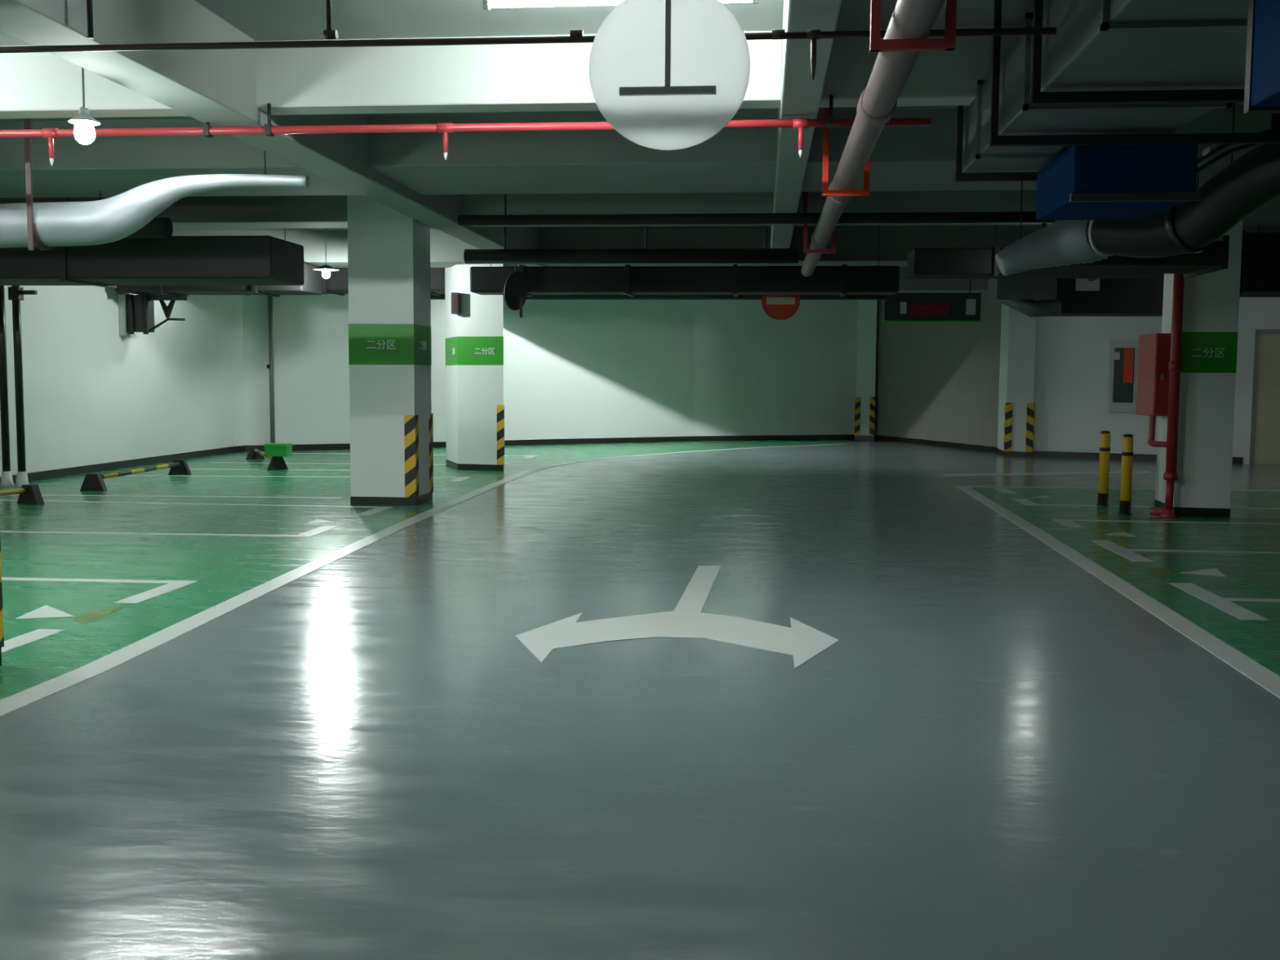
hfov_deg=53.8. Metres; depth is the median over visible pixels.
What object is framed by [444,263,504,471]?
pillar
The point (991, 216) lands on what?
pipe
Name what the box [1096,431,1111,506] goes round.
bollard
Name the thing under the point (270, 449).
box
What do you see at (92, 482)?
wheel stop
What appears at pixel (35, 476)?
baseboard
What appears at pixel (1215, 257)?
duct
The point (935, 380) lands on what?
wall
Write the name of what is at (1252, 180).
pipe
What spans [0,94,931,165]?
pipe
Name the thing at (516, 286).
round sign
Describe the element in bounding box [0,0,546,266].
beam
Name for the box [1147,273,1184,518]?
pipe
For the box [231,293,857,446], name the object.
wall
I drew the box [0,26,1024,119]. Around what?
beam
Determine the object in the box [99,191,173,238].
pipe
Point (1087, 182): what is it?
box
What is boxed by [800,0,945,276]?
drain pipe
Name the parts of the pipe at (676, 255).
hanger rod, hanger rod, hanger rod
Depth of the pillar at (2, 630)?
6.45 m
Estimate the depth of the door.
22.61 m
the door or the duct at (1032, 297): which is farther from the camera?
the door
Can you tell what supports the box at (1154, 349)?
attached to the pillar at (1202, 487)
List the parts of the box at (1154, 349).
door panel, handle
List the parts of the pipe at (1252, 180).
hanger rod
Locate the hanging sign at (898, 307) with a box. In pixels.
[883,279,981,321]
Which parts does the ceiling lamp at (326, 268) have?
cord, bulb, lamp shade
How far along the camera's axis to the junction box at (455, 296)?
19.79 m
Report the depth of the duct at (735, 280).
18.45 m
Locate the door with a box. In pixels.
[1248,328,1279,464]
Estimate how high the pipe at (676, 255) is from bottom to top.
0.850 m
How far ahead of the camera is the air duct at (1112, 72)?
6.03 m
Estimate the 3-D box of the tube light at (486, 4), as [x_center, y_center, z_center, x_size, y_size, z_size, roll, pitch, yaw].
[-0.110,-2.669,6.749,1.480,0.260,0.060,1,5,5]
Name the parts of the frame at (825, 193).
post, post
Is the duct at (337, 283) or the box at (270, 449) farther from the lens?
the duct at (337, 283)
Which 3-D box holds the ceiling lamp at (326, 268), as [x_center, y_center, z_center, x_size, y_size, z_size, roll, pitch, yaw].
[-4.637,-3.388,18.620,0.384,0.819,0.384,1,5,5]
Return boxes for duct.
[0,197,304,288]
[114,228,322,297]
[244,267,444,295]
[470,226,899,297]
[906,224,1164,280]
[955,0,1279,182]
[987,278,1164,317]
[995,219,1108,275]
[997,173,1229,277]
[1239,223,1279,297]
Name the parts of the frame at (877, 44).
post, post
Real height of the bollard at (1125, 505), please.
0.900 m
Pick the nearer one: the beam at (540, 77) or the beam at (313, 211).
the beam at (540, 77)
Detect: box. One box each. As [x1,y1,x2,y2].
[263,443,293,456]
[451,292,461,314]
[1035,144,1201,220]
[1136,333,1171,416]
[1243,0,1279,113]
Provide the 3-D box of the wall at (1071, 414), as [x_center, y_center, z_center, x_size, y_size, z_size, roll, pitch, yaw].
[10.800,-2.174,22.916,7.916,3.740,0.200,3,5,26]
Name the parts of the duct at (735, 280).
hanger rod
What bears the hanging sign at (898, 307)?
hanging from the ceiling
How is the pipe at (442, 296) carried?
hanging from the ceiling
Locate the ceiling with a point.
(260, 20)
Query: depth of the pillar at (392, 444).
14.46 m
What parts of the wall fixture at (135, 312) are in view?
wall plate, leg, leg, arm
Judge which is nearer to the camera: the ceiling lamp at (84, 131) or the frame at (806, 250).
the ceiling lamp at (84, 131)
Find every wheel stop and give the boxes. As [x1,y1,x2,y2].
[0,484,44,504]
[80,459,191,491]
[245,446,288,470]
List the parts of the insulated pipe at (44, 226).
hanger rod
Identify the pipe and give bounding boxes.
[0,0,1056,79]
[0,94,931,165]
[0,118,310,250]
[0,285,14,486]
[8,285,37,486]
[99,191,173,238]
[266,295,275,443]
[430,293,886,299]
[457,191,1055,225]
[463,226,799,263]
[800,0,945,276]
[1085,102,1279,257]
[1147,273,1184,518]
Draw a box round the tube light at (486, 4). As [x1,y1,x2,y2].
[482,0,758,9]
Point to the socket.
(82, 110)
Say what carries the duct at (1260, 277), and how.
hanging from the ceiling
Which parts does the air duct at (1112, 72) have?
hanger post, hanger post, hanger post, hanger post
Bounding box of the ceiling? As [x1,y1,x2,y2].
[0,0,1279,231]
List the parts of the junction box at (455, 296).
lid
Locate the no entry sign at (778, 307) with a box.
[761,265,799,319]
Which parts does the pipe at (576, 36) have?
hanger rod, hanger rod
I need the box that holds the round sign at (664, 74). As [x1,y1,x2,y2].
[588,0,750,150]
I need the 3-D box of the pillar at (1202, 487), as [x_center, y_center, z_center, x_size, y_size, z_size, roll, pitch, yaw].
[6.257,-1.495,14.246,0.588,3.740,0.999,1,5,5]
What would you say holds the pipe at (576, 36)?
hanging from the ceiling
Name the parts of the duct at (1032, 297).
pale plate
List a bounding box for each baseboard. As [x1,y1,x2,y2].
[0,446,235,484]
[235,434,854,452]
[874,435,997,453]
[1032,450,1243,463]
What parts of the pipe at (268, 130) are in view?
hanger rod, hanger rod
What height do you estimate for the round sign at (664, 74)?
1.392 m
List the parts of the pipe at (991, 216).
hanger rod, hanger rod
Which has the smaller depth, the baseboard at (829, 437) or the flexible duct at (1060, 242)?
the flexible duct at (1060, 242)
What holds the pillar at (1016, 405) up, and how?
on the floor
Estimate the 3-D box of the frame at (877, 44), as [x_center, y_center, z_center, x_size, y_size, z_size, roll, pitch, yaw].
[1.113,-2.203,5.106,0.340,0.905,0.044,1,5,5]
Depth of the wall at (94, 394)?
19.67 m
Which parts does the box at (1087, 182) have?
edge frame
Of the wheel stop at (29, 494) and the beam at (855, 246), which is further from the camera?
the beam at (855, 246)
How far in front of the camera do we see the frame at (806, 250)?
13.50 m
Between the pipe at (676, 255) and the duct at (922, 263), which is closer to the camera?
the pipe at (676, 255)
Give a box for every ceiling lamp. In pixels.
[68,67,100,144]
[313,227,339,278]
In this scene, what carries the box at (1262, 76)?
hanging from the air duct at (1112, 72)
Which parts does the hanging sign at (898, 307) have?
rail, panel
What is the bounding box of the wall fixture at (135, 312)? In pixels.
[117,294,186,335]
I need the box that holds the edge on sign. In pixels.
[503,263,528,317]
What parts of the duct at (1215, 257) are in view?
hanger rod, hanger rod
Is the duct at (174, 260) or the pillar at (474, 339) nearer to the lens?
the duct at (174, 260)
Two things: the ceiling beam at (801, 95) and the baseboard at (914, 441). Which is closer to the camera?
the ceiling beam at (801, 95)
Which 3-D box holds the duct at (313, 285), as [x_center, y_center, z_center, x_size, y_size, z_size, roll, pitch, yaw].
[-6.559,-3.392,19.663,3.000,1.005,0.960,1,5,5]
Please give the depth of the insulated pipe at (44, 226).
10.05 m
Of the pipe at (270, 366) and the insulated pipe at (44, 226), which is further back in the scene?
the pipe at (270, 366)
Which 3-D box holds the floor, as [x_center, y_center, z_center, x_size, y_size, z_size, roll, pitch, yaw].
[2.177,0.609,12.337,22.800,0.204,41.200,1,5,5]
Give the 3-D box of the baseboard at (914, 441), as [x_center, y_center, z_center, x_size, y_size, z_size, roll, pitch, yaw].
[6.546,-0.836,28.436,0.083,0.120,5.590,-1,5,-16]
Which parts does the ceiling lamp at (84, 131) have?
cord, lamp shade, bulb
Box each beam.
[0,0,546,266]
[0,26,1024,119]
[0,104,1271,197]
[0,188,1279,228]
[769,0,841,265]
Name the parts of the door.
frame, frame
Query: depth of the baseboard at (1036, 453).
24.03 m
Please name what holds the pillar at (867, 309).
on the floor
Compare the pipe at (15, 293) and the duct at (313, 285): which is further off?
the duct at (313, 285)
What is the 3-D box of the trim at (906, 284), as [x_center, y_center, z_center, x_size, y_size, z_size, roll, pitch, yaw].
[1.208,-4.100,25.656,11.800,0.510,0.300,1,5,5]
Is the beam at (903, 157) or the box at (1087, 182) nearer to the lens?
the box at (1087, 182)
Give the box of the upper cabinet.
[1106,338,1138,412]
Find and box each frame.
[803,191,835,253]
[822,107,870,196]
[869,0,956,52]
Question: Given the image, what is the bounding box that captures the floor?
[0,439,1279,959]
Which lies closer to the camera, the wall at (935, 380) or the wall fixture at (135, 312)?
the wall fixture at (135, 312)
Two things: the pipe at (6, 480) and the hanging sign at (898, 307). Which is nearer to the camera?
the pipe at (6, 480)
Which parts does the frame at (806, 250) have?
post, post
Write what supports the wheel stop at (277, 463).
on the floor
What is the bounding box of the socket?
[79,106,88,115]
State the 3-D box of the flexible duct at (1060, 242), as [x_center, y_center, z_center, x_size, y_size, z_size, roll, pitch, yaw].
[3.339,-1.938,10.219,0.862,0.561,0.460,2,5,23]
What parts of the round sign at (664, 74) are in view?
hanger rod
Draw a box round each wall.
[0,285,234,476]
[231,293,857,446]
[875,291,1001,447]
[1033,297,1279,465]
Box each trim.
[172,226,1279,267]
[898,266,988,291]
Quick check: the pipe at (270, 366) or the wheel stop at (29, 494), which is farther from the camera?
the pipe at (270, 366)
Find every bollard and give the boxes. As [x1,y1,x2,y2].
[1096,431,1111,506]
[1118,434,1133,515]
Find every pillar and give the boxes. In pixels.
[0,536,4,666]
[346,195,433,506]
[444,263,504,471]
[854,299,877,439]
[996,303,1036,457]
[1154,219,1243,517]

